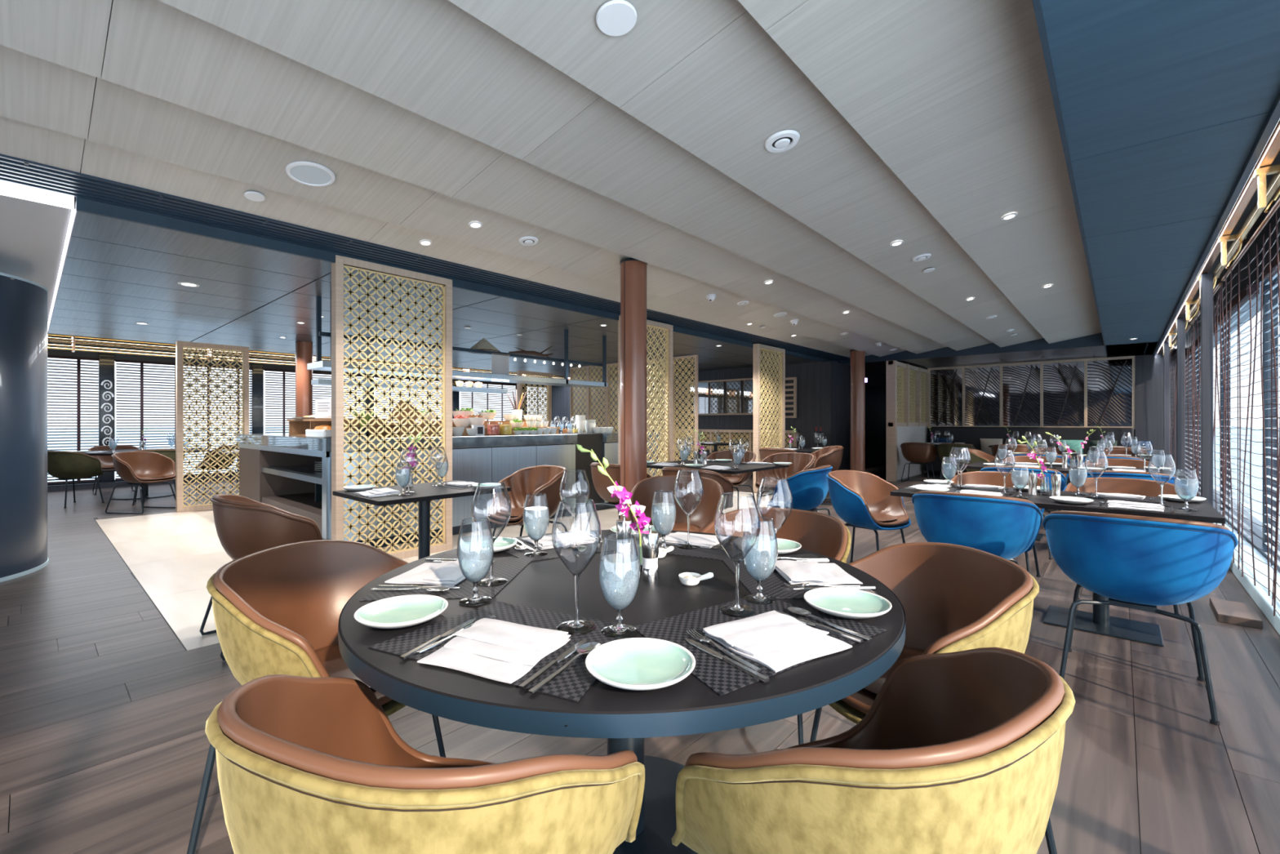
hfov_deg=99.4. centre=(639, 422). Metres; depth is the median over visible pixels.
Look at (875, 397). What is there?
door
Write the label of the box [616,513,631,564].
pepper mill
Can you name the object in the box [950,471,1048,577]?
armchair
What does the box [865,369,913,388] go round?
wall
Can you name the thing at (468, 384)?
bowl
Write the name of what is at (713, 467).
napkin
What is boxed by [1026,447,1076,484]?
armchair
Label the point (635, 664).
bread plate
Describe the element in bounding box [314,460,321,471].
plate stack
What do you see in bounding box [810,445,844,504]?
armchair
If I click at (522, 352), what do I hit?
driftwood
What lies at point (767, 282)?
recessed light
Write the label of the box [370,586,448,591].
spoon
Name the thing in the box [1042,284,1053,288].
recessed light
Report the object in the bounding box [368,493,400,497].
knife
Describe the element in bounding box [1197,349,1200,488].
window
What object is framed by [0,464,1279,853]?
floor
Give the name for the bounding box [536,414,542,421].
bowl
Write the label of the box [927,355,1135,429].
window
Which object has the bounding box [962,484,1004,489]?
napkin
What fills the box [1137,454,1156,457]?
bread plate
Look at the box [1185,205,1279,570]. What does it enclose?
wall
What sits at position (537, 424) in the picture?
bowl
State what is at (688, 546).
wine glass
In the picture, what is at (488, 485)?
bread plate
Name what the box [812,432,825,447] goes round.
wine glass
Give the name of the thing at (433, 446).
bowl
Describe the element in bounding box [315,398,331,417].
menu card
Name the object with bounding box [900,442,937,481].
armchair
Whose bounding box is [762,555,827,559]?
spoon
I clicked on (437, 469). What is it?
wine glass
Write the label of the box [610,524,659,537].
bread plate
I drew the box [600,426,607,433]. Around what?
bowl
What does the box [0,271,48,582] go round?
pillar
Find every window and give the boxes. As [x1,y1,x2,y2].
[97,352,114,483]
[249,362,263,433]
[362,373,373,418]
[452,378,459,418]
[521,383,527,421]
[927,355,1135,429]
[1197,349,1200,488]
[1220,324,1230,509]
[1262,280,1278,546]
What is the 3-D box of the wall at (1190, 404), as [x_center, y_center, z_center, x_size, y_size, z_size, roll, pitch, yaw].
[8.749,-0.100,11.587,4.750,2.600,0.150,0,0,41]
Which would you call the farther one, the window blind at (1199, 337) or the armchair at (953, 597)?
the window blind at (1199, 337)
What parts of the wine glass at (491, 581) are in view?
stem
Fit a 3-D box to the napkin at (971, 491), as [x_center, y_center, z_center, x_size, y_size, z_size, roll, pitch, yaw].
[2.131,0.446,3.406,0.232,0.020,0.214,0,0,40]
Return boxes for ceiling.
[0,0,1279,378]
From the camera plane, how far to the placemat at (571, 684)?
1.14 m
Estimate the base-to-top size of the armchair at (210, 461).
0.802 m
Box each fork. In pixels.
[417,614,496,653]
[432,560,494,563]
[686,628,761,671]
[711,537,733,548]
[784,582,859,586]
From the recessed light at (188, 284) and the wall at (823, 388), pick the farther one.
the wall at (823, 388)
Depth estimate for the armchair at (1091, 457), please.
6.55 m
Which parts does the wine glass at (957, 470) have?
stem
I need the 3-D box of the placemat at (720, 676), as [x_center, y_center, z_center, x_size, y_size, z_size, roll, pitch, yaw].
[0.243,0.459,1.192,0.500,0.002,0.335,0,0,-35]
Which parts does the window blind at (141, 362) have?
rail, head rail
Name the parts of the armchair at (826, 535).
leg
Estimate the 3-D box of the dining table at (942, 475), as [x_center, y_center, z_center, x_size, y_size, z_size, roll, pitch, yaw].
[6.479,0.830,11.625,1.000,0.740,0.800,0,0,41]
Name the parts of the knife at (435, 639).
handle, blade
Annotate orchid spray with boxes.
[142,427,148,444]
[401,431,422,473]
[576,444,650,563]
[694,429,704,462]
[788,426,795,442]
[1017,435,1047,491]
[1045,431,1072,466]
[1080,429,1096,451]
[1097,426,1106,446]
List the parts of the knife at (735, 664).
blade, handle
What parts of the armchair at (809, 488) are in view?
leg frame, leg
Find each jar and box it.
[486,422,500,435]
[498,422,511,435]
[506,389,526,421]
[562,428,568,433]
[567,427,573,433]
[573,428,577,433]
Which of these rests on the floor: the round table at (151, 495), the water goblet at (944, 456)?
the round table at (151, 495)
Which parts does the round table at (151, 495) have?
plate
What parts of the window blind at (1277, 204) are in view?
rail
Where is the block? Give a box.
[471,425,484,435]
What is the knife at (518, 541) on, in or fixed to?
on the placemat at (611, 545)
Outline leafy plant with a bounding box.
[351,408,377,436]
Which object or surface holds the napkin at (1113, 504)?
on the placemat at (1095, 504)
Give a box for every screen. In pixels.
[175,340,248,512]
[331,254,452,559]
[516,370,551,426]
[569,355,697,475]
[617,315,672,517]
[753,343,785,492]
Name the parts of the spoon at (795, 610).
handle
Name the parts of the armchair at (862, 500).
leg, leg frame, leg, leg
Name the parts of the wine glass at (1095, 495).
stem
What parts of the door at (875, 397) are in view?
glass panel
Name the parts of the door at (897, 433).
frame post, frame post, frame rail, frame rail, panel, frame post, frame post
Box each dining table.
[215,451,239,455]
[332,480,511,559]
[646,460,789,474]
[675,441,741,459]
[781,446,844,453]
[890,481,1225,646]
[926,443,973,479]
[963,462,1185,540]
[988,444,1053,448]
[1004,452,1165,462]
[1086,446,1151,451]
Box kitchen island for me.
[236,431,660,546]
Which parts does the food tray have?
dish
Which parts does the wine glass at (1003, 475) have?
stem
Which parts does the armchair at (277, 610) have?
leg, leg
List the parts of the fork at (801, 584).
handle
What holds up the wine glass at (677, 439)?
on the placemat at (649, 464)
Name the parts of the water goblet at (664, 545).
stem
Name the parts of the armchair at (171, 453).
leg, leg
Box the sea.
[47,426,1279,529]
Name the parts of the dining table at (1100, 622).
plate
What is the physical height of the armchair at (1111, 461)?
0.802 m
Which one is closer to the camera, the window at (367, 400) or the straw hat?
the straw hat
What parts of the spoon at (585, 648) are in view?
handle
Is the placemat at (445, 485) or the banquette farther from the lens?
the banquette
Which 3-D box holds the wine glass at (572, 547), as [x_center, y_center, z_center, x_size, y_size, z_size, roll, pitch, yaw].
[-0.238,0.316,1.980,0.110,0.283,0.110,0,0,42]
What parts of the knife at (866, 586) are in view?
blade, handle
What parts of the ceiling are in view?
panel, panel, panel, dark ceiling panel, dark ceiling panel, dark ceiling panel, dark ceiling panel, dark ceiling panel, dark ceiling panel, dark ceiling panel, dark ceiling panel, dark ceiling panel, dark ceiling panel, panel, dark ceiling panel, dark ceiling panel, panel, dark ceiling panel, dark ceiling panel, dark ceiling panel, recess panel, panel, dark ceiling panel, dark ceiling panel, dark ceiling panel, dark ceiling panel, dark ceiling panel, dark ceiling panel, dark ceiling panel, dark ceiling panel, panel, dark ceiling panel, dark ceiling panel, dark ceiling panel, dark ceiling panel, dark ceiling panel, dark ceiling panel, dark ceiling panel, dark ceiling panel, panel, dark ceiling panel, dark ceiling panel, dark ceiling panel, dark ceiling panel, panel, dark ceiling panel, dark ceiling panel, dark ceiling panel, dark ceiling panel, dark ceiling panel, dark ceiling panel, dark ceiling panel, dark ceiling panel, dark ceiling panel, dark ceiling panel, panel, dark ceiling panel, dark ceiling panel, dark ceiling panel, dark ceiling panel, dark ceiling panel, dark ceiling panel, panel, dark ceiling panel, dark ceiling panel, panel, dark ceiling panel, dark ceiling panel, dark ceiling panel, dark ceiling panel, panel, panel, dark ceiling panel, dark ceiling panel, dark ceiling panel, dark ceiling panel, panel, dark ceiling panel, panel, dark ceiling panel, dark ceiling panel, dark ceiling panel, dark ceiling panel, panel, dark ceiling panel, dark ceiling panel, dark ceiling panel, panel, dark ceiling panel, panel, panel, dark ceiling panel, panel, panel, dark ceiling panel, panel, panel, dark ceiling panel, panel, panel, panel, panel, panel, panel, panel, panel, ceiling panel, panel, panel, panel, ceiling panel, panel, panel, panel, panel, ceiling panel, panel, panel, panel, ceiling panel, panel, panel, panel, panel, panel, ceiling panel, panel, panel, panel, ceiling panel, panel, ceiling panel, soffit panel, soffit panel, soffit panel, soffit panel, soffit panel, ceiling panel, soffit panel, soffit panel, soffit panel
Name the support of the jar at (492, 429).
on the kitchen island
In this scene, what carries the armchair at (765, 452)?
on the floor
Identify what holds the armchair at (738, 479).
on the floor
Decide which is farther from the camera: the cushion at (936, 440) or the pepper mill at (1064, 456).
the cushion at (936, 440)
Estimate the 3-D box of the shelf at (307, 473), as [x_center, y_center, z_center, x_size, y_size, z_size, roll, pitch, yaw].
[-3.568,0.570,6.161,2.090,0.060,0.720,0,0,41]
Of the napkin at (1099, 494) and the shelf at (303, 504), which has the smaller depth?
the napkin at (1099, 494)
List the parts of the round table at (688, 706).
plate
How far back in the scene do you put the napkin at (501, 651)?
1.07 m
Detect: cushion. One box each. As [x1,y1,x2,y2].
[932,437,952,453]
[980,438,1002,455]
[1021,439,1046,445]
[1057,440,1084,454]
[1088,440,1117,454]
[1122,440,1152,454]
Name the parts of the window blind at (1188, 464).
head rail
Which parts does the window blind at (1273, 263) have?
head rail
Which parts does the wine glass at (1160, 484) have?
stem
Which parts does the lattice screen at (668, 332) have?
frame post, frame rail, frame post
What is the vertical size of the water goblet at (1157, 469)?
0.208 m
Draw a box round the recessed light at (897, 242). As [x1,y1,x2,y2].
[889,240,902,246]
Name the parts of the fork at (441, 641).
handle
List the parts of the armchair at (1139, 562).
leg, leg, leg frame, leg, leg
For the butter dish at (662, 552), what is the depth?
1.86 m
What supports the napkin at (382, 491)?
on the placemat at (401, 491)
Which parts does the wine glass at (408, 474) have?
stem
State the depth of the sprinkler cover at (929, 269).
5.12 m
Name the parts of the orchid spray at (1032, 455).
flower, stem, flower, flower, flower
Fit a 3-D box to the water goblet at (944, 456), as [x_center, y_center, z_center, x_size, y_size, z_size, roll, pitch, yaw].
[2.232,0.353,3.927,0.091,0.208,0.091,0,0,-28]
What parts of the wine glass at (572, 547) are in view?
stem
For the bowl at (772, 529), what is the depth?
1.69 m
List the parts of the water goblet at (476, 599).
stem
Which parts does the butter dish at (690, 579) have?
handle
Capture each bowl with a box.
[400,448,417,473]
[417,409,435,422]
[426,586,448,591]
[430,446,445,466]
[452,407,475,418]
[452,414,469,427]
[452,426,464,435]
[466,413,485,427]
[466,428,477,435]
[471,482,511,540]
[478,408,497,419]
[502,413,515,421]
[509,418,524,426]
[512,426,524,435]
[521,426,531,435]
[523,414,531,421]
[526,421,534,426]
[528,426,537,434]
[530,414,537,421]
[533,421,541,426]
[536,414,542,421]
[537,427,543,434]
[541,421,548,426]
[542,427,551,434]
[550,427,556,434]
[551,498,601,574]
[559,469,590,515]
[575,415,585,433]
[575,417,585,419]
[577,641,600,653]
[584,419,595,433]
[585,419,595,422]
[591,426,600,433]
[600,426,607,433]
[606,426,613,432]
[673,469,703,514]
[714,493,760,562]
[756,477,792,530]
[762,555,781,559]
[787,606,811,614]
[949,447,967,470]
[951,447,970,471]
[994,449,1015,475]
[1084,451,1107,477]
[1147,453,1175,484]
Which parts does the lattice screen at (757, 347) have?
frame post, frame rail, frame post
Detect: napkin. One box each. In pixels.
[84,450,107,453]
[354,487,399,496]
[384,559,487,586]
[417,617,570,683]
[444,481,476,487]
[521,532,595,549]
[651,462,678,466]
[658,531,727,547]
[701,465,731,469]
[702,610,852,672]
[746,462,773,464]
[768,560,862,584]
[908,484,951,488]
[959,489,1003,496]
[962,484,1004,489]
[1012,462,1037,465]
[1012,464,1039,467]
[1037,452,1057,453]
[1094,492,1145,499]
[1106,466,1135,469]
[1106,500,1164,511]
[1110,454,1131,456]
[1111,468,1145,471]
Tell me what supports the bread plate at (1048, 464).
on the dining table at (978, 465)
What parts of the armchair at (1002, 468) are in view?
leg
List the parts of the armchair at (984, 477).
leg, leg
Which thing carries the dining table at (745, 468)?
on the floor
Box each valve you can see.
[519,235,537,245]
[737,300,748,305]
[764,129,799,152]
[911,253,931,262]
[985,315,996,319]
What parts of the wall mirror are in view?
frame post, frame rail, frame rail, frame post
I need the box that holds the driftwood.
[508,346,552,357]
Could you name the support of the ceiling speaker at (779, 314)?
attached to the ceiling
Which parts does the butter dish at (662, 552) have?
handle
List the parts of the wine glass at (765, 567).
stem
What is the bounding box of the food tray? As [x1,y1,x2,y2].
[305,424,331,437]
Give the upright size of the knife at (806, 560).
0.006 m
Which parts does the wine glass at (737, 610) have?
stem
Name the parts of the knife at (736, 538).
blade, handle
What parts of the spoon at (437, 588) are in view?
handle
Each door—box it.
[865,384,913,468]
[885,360,927,481]
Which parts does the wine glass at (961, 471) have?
stem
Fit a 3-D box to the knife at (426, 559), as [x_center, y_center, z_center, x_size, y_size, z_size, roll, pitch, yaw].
[-0.596,0.454,1.789,0.228,0.006,0.018,0,0,6]
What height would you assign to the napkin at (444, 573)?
0.020 m
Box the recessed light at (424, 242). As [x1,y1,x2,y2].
[418,240,431,245]
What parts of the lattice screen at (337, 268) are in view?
frame post, frame rail, frame rail, frame post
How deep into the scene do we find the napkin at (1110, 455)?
7.36 m
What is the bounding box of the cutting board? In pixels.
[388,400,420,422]
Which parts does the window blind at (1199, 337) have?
head rail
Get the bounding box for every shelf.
[262,464,321,484]
[262,492,321,534]
[306,289,607,393]
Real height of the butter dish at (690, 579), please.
0.029 m
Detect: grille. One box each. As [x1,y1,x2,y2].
[289,164,331,184]
[774,313,785,316]
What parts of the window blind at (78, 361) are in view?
head rail, rail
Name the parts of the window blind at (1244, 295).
head rail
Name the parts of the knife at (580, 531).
handle, blade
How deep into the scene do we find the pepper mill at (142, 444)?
8.76 m
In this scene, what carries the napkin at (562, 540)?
on the placemat at (611, 545)
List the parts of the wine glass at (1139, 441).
stem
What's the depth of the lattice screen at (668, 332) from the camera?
7.38 m
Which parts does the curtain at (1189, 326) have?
rail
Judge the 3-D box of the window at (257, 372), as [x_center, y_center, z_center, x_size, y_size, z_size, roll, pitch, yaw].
[-7.597,-0.050,12.556,0.180,2.500,2.340,0,0,41]
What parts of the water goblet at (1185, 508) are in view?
stem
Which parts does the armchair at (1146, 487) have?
leg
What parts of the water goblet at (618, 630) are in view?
stem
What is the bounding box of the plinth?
[1209,597,1262,629]
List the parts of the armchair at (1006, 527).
leg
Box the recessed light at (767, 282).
[764,280,773,284]
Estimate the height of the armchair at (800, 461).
0.833 m
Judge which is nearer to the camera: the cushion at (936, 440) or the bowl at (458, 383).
the bowl at (458, 383)
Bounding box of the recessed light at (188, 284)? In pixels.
[177,281,199,286]
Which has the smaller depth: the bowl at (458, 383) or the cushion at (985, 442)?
the bowl at (458, 383)
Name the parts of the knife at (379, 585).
handle, blade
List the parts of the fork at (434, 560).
handle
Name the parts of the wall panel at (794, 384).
frame rail, frame rail, frame post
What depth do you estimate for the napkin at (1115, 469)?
5.03 m
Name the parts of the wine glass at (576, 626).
stem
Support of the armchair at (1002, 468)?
on the floor
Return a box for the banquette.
[657,428,797,476]
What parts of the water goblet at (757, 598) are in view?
stem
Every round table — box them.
[84,448,206,499]
[337,529,905,853]
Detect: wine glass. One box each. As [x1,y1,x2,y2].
[400,448,417,493]
[430,446,445,485]
[471,482,511,586]
[551,498,601,634]
[559,469,590,550]
[673,469,703,549]
[676,439,686,464]
[684,436,693,461]
[714,493,760,617]
[728,440,739,468]
[738,440,749,464]
[756,477,792,572]
[812,432,825,447]
[949,447,967,488]
[951,447,970,488]
[994,449,1015,495]
[1004,438,1017,464]
[1034,439,1047,466]
[1084,450,1107,497]
[1097,440,1112,468]
[1136,440,1152,471]
[1147,453,1175,506]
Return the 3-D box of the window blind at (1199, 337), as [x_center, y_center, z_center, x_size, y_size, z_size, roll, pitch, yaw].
[7.876,-0.085,7.585,0.085,2.270,2.000,0,0,41]
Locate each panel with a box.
[99,378,115,445]
[785,377,796,417]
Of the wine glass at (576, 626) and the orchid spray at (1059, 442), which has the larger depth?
the orchid spray at (1059, 442)
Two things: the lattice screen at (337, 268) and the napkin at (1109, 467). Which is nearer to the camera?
the lattice screen at (337, 268)
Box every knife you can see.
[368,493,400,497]
[377,584,459,588]
[399,617,476,659]
[425,558,489,561]
[513,537,534,551]
[518,638,586,689]
[578,530,608,542]
[684,637,768,682]
[721,536,739,550]
[760,559,829,563]
[775,610,863,642]
[793,585,875,590]
[1168,506,1173,512]
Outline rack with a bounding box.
[47,333,578,379]
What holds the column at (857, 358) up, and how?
on the floor
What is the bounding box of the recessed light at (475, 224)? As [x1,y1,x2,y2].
[468,221,482,228]
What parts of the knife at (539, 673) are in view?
handle, blade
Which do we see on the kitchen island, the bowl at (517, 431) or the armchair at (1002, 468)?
the bowl at (517, 431)
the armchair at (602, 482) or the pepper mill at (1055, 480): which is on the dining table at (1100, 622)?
the pepper mill at (1055, 480)
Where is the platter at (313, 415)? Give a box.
[292,414,331,418]
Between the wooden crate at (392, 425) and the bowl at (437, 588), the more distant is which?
the wooden crate at (392, 425)
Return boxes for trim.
[47,346,544,386]
[47,474,239,492]
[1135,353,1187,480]
[1185,483,1279,635]
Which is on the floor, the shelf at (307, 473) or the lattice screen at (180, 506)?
the lattice screen at (180, 506)
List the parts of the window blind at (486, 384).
head rail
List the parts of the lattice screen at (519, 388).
frame post, frame rail, frame post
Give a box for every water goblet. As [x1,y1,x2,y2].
[395,461,410,495]
[435,456,448,484]
[457,518,493,605]
[523,493,549,556]
[598,533,639,638]
[651,490,675,549]
[733,448,742,469]
[742,516,777,604]
[941,456,955,485]
[997,444,1007,463]
[1011,462,1029,497]
[1045,447,1057,468]
[1068,461,1087,495]
[1088,446,1099,467]
[1130,442,1140,457]
[1151,449,1164,473]
[1173,469,1198,510]
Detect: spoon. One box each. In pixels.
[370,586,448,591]
[514,543,526,549]
[527,641,600,693]
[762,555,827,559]
[787,606,872,639]
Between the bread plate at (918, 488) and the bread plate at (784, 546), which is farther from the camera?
the bread plate at (918, 488)
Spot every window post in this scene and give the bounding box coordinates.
[1164,342,1169,467]
[1176,318,1185,489]
[1200,272,1213,523]
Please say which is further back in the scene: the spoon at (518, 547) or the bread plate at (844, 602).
the spoon at (518, 547)
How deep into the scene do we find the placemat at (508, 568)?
1.54 m
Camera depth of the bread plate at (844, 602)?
1.34 m
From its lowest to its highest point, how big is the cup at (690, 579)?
0.025 m
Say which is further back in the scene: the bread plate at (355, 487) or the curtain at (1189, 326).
the curtain at (1189, 326)
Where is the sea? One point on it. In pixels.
(1257, 435)
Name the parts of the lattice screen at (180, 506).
frame post, frame rail, frame rail, frame post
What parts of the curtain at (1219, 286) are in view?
rail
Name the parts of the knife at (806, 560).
handle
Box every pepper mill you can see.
[140,440,144,449]
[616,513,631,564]
[641,524,658,582]
[693,448,697,463]
[702,449,706,464]
[1027,469,1037,494]
[1050,471,1061,496]
[1061,452,1067,467]
[1076,453,1083,468]
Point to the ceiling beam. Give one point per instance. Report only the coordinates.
(13, 170)
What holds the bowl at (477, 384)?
on the shelf at (319, 365)
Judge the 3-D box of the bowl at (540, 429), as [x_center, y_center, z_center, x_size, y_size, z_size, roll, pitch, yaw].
[-1.252,0.112,6.764,0.105,0.082,0.105,0,0,41]
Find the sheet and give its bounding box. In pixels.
[491,352,510,382]
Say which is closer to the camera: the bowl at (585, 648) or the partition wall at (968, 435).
the bowl at (585, 648)
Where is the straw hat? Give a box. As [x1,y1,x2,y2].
[468,337,500,354]
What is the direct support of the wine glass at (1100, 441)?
on the placemat at (1095, 466)
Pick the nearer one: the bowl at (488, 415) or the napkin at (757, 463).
the napkin at (757, 463)
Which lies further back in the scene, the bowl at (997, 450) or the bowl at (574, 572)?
the bowl at (997, 450)
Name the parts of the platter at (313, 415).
dish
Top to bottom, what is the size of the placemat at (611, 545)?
0.002 m
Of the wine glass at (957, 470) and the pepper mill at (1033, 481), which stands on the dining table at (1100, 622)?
the pepper mill at (1033, 481)
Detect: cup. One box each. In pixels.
[657,547,667,558]
[678,572,701,586]
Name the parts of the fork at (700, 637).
handle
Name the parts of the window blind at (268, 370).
head rail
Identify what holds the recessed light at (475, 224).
in the ceiling
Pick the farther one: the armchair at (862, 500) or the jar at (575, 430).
the jar at (575, 430)
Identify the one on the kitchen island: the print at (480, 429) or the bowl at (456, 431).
the bowl at (456, 431)
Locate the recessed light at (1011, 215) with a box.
[1000,213,1017,220]
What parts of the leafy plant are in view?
pot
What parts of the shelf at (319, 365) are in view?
hanger post, hanger post, rail, hanger post, hanger post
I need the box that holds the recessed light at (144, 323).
[134,322,149,324]
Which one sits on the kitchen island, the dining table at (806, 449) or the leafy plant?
the leafy plant
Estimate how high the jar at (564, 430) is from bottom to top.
0.080 m
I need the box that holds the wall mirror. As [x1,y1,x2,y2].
[687,377,762,415]
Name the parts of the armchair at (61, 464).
leg, leg frame, leg, leg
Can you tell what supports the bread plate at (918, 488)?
on the dining table at (1100, 622)
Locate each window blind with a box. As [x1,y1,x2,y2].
[47,355,99,484]
[115,359,253,479]
[264,368,366,433]
[374,375,453,422]
[460,381,522,421]
[528,385,546,421]
[1185,345,1197,487]
[1193,325,1216,497]
[1217,283,1259,537]
[1221,197,1279,616]
[1263,248,1279,566]
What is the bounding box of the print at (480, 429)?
[477,426,483,434]
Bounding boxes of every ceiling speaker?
[285,161,335,186]
[773,311,786,316]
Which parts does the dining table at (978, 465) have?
plate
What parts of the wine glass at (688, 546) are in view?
stem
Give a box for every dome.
[706,293,715,301]
[790,319,798,325]
[875,342,882,346]
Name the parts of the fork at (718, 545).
handle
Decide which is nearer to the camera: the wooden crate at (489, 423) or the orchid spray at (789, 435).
the wooden crate at (489, 423)
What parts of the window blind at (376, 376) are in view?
head rail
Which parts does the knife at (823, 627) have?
blade, handle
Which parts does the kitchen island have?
panel, rail, panel, panel, panel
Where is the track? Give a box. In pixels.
[1157,120,1279,356]
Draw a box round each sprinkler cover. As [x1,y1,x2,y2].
[244,191,265,201]
[595,0,636,35]
[922,267,934,272]
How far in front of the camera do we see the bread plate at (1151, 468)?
5.21 m
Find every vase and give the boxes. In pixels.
[631,533,642,572]
[1039,476,1049,495]
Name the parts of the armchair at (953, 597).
leg, leg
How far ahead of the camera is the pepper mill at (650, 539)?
1.57 m
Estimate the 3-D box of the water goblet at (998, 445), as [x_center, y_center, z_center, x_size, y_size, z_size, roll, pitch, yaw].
[4.024,0.353,6.027,0.091,0.208,0.091,0,0,44]
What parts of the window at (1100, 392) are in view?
frame post, mirror panel, frame post, mirror panel, frame post, mirror panel, frame rail, frame rail, frame post, mirror panel, frame post, mirror panel, frame post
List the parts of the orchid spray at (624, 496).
flower, stem, flower, flower, flower, flower, flower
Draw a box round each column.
[294,341,312,417]
[619,257,647,519]
[849,349,865,471]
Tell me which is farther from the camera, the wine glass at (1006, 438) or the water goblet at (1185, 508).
the wine glass at (1006, 438)
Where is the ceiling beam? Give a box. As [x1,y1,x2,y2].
[0,153,849,361]
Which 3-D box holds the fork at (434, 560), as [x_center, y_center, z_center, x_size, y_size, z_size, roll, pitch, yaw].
[-0.573,0.451,1.765,0.208,0.008,0.023,0,0,7]
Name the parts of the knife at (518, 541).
handle, blade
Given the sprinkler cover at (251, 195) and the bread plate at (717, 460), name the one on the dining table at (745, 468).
the bread plate at (717, 460)
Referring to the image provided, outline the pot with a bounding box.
[511,409,522,421]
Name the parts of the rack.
rod, rod, rod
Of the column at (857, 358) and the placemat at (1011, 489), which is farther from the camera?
the column at (857, 358)
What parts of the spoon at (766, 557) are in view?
handle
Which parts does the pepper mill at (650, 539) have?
knob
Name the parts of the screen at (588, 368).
frame post, frame rail, frame post, frame post, frame post, frame post, frame rail, frame post, frame post, frame post, frame rail, frame post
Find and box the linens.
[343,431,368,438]
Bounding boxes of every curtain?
[1169,346,1176,470]
[1173,324,1195,496]
[1190,282,1226,525]
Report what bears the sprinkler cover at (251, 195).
attached to the ceiling
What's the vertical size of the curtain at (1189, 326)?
2.332 m
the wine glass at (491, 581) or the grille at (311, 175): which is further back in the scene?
the grille at (311, 175)
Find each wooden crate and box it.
[286,418,389,436]
[385,422,453,437]
[431,420,541,427]
[452,426,559,435]
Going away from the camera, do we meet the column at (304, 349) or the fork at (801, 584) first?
the fork at (801, 584)
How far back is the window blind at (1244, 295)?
5.30 m
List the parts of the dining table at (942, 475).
plate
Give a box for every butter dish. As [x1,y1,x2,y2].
[657,546,674,558]
[678,572,713,586]
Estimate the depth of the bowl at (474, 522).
1.55 m
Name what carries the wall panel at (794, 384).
attached to the wall at (823, 388)
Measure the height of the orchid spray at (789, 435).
0.377 m
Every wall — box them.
[47,336,546,485]
[551,360,849,470]
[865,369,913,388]
[925,426,1133,479]
[926,348,1197,483]
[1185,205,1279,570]
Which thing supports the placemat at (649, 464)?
on the dining table at (745, 468)
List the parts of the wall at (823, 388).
panel, panel, panel, panel, panel, panel, panel, panel, panel, panel, panel, panel, panel, panel, panel, panel, panel, panel, panel, panel, panel, panel, panel, panel, panel, panel, panel, panel, panel, panel, panel, panel, panel, panel, panel, panel, panel, panel, panel, panel, panel, panel, panel, panel, panel, panel, panel, panel, panel, panel, panel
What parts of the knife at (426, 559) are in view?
handle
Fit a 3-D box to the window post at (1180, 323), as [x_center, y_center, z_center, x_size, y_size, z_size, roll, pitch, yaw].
[6.788,-0.050,6.812,0.120,2.500,0.160,0,0,41]
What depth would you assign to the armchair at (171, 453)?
8.11 m
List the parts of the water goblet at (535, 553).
stem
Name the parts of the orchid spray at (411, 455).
flower, flower, flower, flower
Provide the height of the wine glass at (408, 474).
0.283 m
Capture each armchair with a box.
[47,450,104,507]
[88,444,138,495]
[105,451,175,514]
[132,448,185,505]
[186,539,445,853]
[197,444,239,493]
[199,493,322,660]
[204,674,644,853]
[486,465,568,536]
[585,462,651,530]
[628,475,724,532]
[661,466,733,514]
[671,647,1075,853]
[701,506,851,744]
[706,449,756,511]
[755,452,817,511]
[756,447,795,497]
[766,465,832,515]
[809,542,1057,853]
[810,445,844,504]
[826,470,911,562]
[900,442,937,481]
[911,490,1043,564]
[936,443,976,479]
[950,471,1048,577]
[961,448,998,471]
[980,465,1066,559]
[991,444,1031,462]
[1000,455,1069,511]
[1011,453,1071,465]
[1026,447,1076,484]
[1042,510,1238,725]
[1063,477,1190,614]
[1075,455,1142,475]
[1077,470,1183,488]
[1083,457,1159,468]
[1091,448,1151,462]
[1094,446,1146,452]
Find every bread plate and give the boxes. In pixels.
[75,450,92,453]
[342,484,376,491]
[353,594,448,628]
[459,536,517,553]
[471,482,501,488]
[585,637,695,690]
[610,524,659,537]
[684,463,703,467]
[715,458,732,462]
[743,537,801,554]
[773,462,791,465]
[804,586,892,618]
[915,486,949,491]
[923,479,954,484]
[983,462,1005,466]
[1013,485,1049,491]
[1044,462,1062,466]
[1048,496,1093,504]
[1062,452,1079,454]
[1077,466,1104,471]
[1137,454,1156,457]
[1145,466,1171,470]
[1158,494,1206,502]
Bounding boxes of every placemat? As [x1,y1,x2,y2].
[344,488,417,497]
[359,553,533,600]
[368,601,635,702]
[431,481,475,488]
[503,530,632,560]
[630,531,748,559]
[635,597,886,695]
[646,463,682,466]
[693,466,734,470]
[721,553,880,599]
[738,462,774,465]
[902,483,959,491]
[946,490,1019,497]
[950,484,1017,492]
[1077,492,1166,502]
[1086,500,1190,515]
[1094,466,1147,470]

